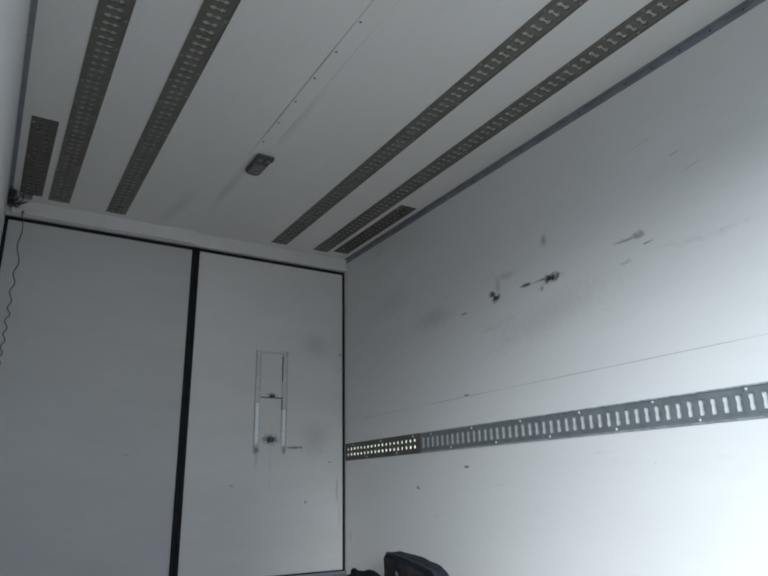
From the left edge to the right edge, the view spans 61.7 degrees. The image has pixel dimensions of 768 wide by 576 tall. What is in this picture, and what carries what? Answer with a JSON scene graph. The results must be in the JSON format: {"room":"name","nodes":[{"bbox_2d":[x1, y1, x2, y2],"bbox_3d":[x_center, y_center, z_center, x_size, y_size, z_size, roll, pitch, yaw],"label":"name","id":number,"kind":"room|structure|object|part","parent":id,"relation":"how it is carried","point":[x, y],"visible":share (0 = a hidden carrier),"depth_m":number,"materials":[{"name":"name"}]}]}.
{"room":"cargo space","nodes":[
{"label":"cargo space","id":0,"kind":"room"},
{"bbox_2d":[0,0,30,241],"bbox_3d":[-1.059,-0.124,1.633,0.060,2.400,5.385,9,-20,-30],"label":"wall","id":1,"kind":"structure","parent":0,"point":[14,14],"depth_m":1.97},
{"bbox_2d":[0,211,23,363],"bbox_3d":[-2.286,0.026,3.947,0.034,1.084,0.030,9,-20,-30],"label":"hanging cord","id":2,"kind":"object","parent":1,"relation":"hanging from","point":[22,211],"visible":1,"depth_m":3.95,"materials":[{"name":"black plastic"}]},
{"bbox_2d":[7,0,37,200],"bbox_3d":[-1.093,-1.221,2.079,0.023,0.037,4.999,9,-20,-30],"label":"trim","id":3,"kind":"structure","parent":1,"relation":"attached to","point":[33,3],"depth_m":2.97,"materials":[{"name":"grey metal"}]},
{"bbox_2d":[0,215,196,575],"bbox_3d":[-1.885,0.720,4.087,1.224,2.298,0.052,9,-20,-30],"label":"door","id":4,"kind":"structure","parent":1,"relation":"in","point":[94,360],"depth_m":4.08,"materials":[{"name":"white metal"}]},
{"bbox_2d":[5,204,345,272],"bbox_3d":[-1.384,-0.341,4.749,2.450,0.101,0.105,9,-20,-30],"label":"trim","id":5,"kind":"structure","parent":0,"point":[203,241],"depth_m":4.89,"materials":[{"name":"white metal"}]},
{"bbox_2d":[293,571,345,575],"bbox_3d":[-0.785,1.968,4.339,1.193,0.022,0.019,9,-20,-30],"label":"baseboard","id":6,"kind":"structure","parent":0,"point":[337,572],"depth_m":4.55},
{"bbox_2d":[13,0,744,258],"bbox_3d":[-0.013,-1.122,2.631,2.570,0.060,5.385,9,-20,-30],"label":"ceiling","id":7,"kind":"structure","parent":0,"point":[198,181],"depth_m":3.11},
{"bbox_2d":[7,187,32,207],"bbox_3d":[-2.272,-0.567,4.019,0.132,0.094,0.187,9,-20,-30],"label":"cable bundle","id":8,"kind":"object","parent":7,"relation":"attached to","point":[12,192],"visible":1,"depth_m":4.00,"materials":[{"name":"black plastic"}]},
{"bbox_3d":[-2.259,-0.584,4.077,0.055,0.026,0.055,9,-20,-30],"label":"bracket plate","id":9,"kind":"part","parent":8,"relation":"part of","materials":[{"name":"grey metal"}]},
{"bbox_2d":[20,115,58,196],"bbox_3d":[-1.971,-0.723,3.659,0.124,0.008,0.998,9,-20,-30],"label":"rail","id":10,"kind":"object","parent":7,"relation":"attached to","point":[34,125],"visible":1,"depth_m":3.59,"materials":[{"name":"grey metal"}]},
{"bbox_2d":[48,0,135,202],"bbox_3d":[-0.838,-1.211,2.187,0.124,0.008,4.875,9,-20,-30],"label":"rail","id":11,"kind":"object","parent":7,"relation":"attached to","point":[102,8],"visible":1,"depth_m":3.02,"materials":[{"name":"metal"}]},
{"bbox_2d":[11,199,195,243],"bbox_3d":[-1.873,-0.445,4.389,1.165,0.096,0.025,9,-20,-30],"label":"trim","id":12,"kind":"structure","parent":7,"relation":"attached to","point":[34,209],"depth_m":4.36,"materials":[{"name":"white metal"}]},
{"bbox_2d":[106,0,240,214],"bbox_3d":[-0.545,-1.160,2.370,0.124,0.008,4.895,9,-20,-30],"label":"rail","id":13,"kind":"object","parent":7,"relation":"attached to","point":[205,8],"visible":1,"depth_m":3.08,"materials":[{"name":"metal"}]},
{"bbox_2d":[246,153,274,175],"bbox_3d":[-0.728,-0.710,3.742,0.099,0.025,0.236,9,-20,-30],"label":"recessed light","id":14,"kind":"object","parent":7,"relation":"in","point":[260,162],"visible":1,"depth_m":3.71,"materials":[{"name":"black plastic"}]},
{"bbox_2d":[253,0,398,153],"bbox_3d":[0.254,-1.251,2.133,0.086,0.004,3.670,9,-20,-30],"label":"trim","id":15,"kind":"structure","parent":7,"relation":"attached to","point":[377,10],"depth_m":2.92,"materials":[{"name":"white metal"}]},
{"bbox_2d":[335,205,415,253],"bbox_3d":[-0.091,-0.417,4.763,0.124,0.008,0.998,9,-20,-30],"label":"rail","id":16,"kind":"object","parent":7,"relation":"attached to","point":[364,236],"visible":1,"depth_m":4.71,"materials":[{"name":"grey metal"}]},
{"bbox_2d":[272,0,587,244],"bbox_3d":[0.463,-0.996,2.962,0.124,0.008,4.895,9,-20,-30],"label":"rail","id":17,"kind":"object","parent":7,"relation":"attached to","point":[552,5],"visible":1,"depth_m":3.20,"materials":[{"name":"metal"}]},
{"bbox_2d":[313,0,688,251],"bbox_3d":[0.762,-0.948,3.135,0.124,0.008,4.890,9,-20,-30],"label":"rail","id":18,"kind":"object","parent":7,"relation":"attached to","point":[661,13],"visible":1,"depth_m":3.24,"materials":[{"name":"metal"}]},
{"bbox_2d":[344,0,767,575],"bbox_3d":[1.084,0.225,2.891,0.060,2.400,5.385,9,-20,-30],"label":"wall","id":19,"kind":"structure","parent":0,"point":[622,256],"depth_m":3.03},
{"bbox_2d":[173,248,344,575],"bbox_3d":[-0.839,0.890,4.701,1.224,2.298,0.052,9,-20,-30],"label":"door","id":20,"kind":"structure","parent":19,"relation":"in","point":[268,509],"depth_m":4.64,"materials":[{"name":"white metal"}]},
{"bbox_2d":[253,350,288,446],"bbox_3d":[-0.825,0.801,4.713,0.248,0.705,0.016,9,-20,-30],"label":"bracket","id":21,"kind":"object","parent":20,"relation":"attached to","point":[259,353],"visible":1,"depth_m":4.71,"materials":[{"name":"white metal"}]},
{"bbox_3d":[-0.914,0.793,4.659,0.039,0.692,0.014,9,-20,-30],"label":"rail","id":22,"kind":"part","parent":21,"relation":"part of","materials":[{"name":"white metal"}]},
{"bbox_3d":[-0.736,0.816,4.766,0.039,0.705,0.014,9,-20,-30],"label":"rail","id":23,"kind":"part","parent":21,"relation":"part of","materials":[{"name":"white metal"}]},
{"bbox_2d":[344,0,765,263],"bbox_3d":[0.979,-0.884,3.295,0.023,0.037,4.999,9,-20,-30],"label":"trim","id":24,"kind":"structure","parent":19,"relation":"attached to","point":[744,7],"depth_m":3.24,"materials":[{"name":"grey metal"}]},
{"bbox_2d":[345,381,767,460],"bbox_3d":[1.092,0.545,2.747,0.026,0.124,5.294,9,-20,-30],"label":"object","id":25,"kind":"structure","parent":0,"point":[414,439],"depth_m":2.97,"materials":[{"name":"grey metal"}]},
{"bbox_3d":[-0.030,1.115,4.480,0.008,0.124,1.011,9,-20,-30],"label":"cargo rail","id":26,"kind":"part","parent":25,"relation":"part of","materials":[{"name":"grey metal"}]},
{"bbox_3d":[1.347,0.409,2.331,0.008,0.124,4.281,9,-20,-30],"label":"cargo rail","id":27,"kind":"part","parent":25,"relation":"part of","materials":[{"name":"grey metal"}]},
{"bbox_3d":[0.039,1.233,1.890,2.570,0.080,5.385,9,-20,-30],"label":"floor","id":28,"kind":"structure","parent":0,"visible":0},
{"bbox_2d":[347,568,380,575],"bbox_3d":[-0.112,1.727,3.798,0.285,0.126,0.386,9,-20,-30],"label":"heap","id":29,"kind":"object","parent":28,"relation":"on","point":[354,572],"visible":1,"depth_m":3.82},
{"bbox_2d":[383,551,448,575],"bbox_3d":[0.162,1.550,3.440,0.136,0.236,0.569,9,-20,-30],"label":"duffel bag","id":30,"kind":"object","parent":28,"relation":"on","point":[398,563],"visible":1,"depth_m":3.45,"materials":[{"name":"black fabric"}]}
]}

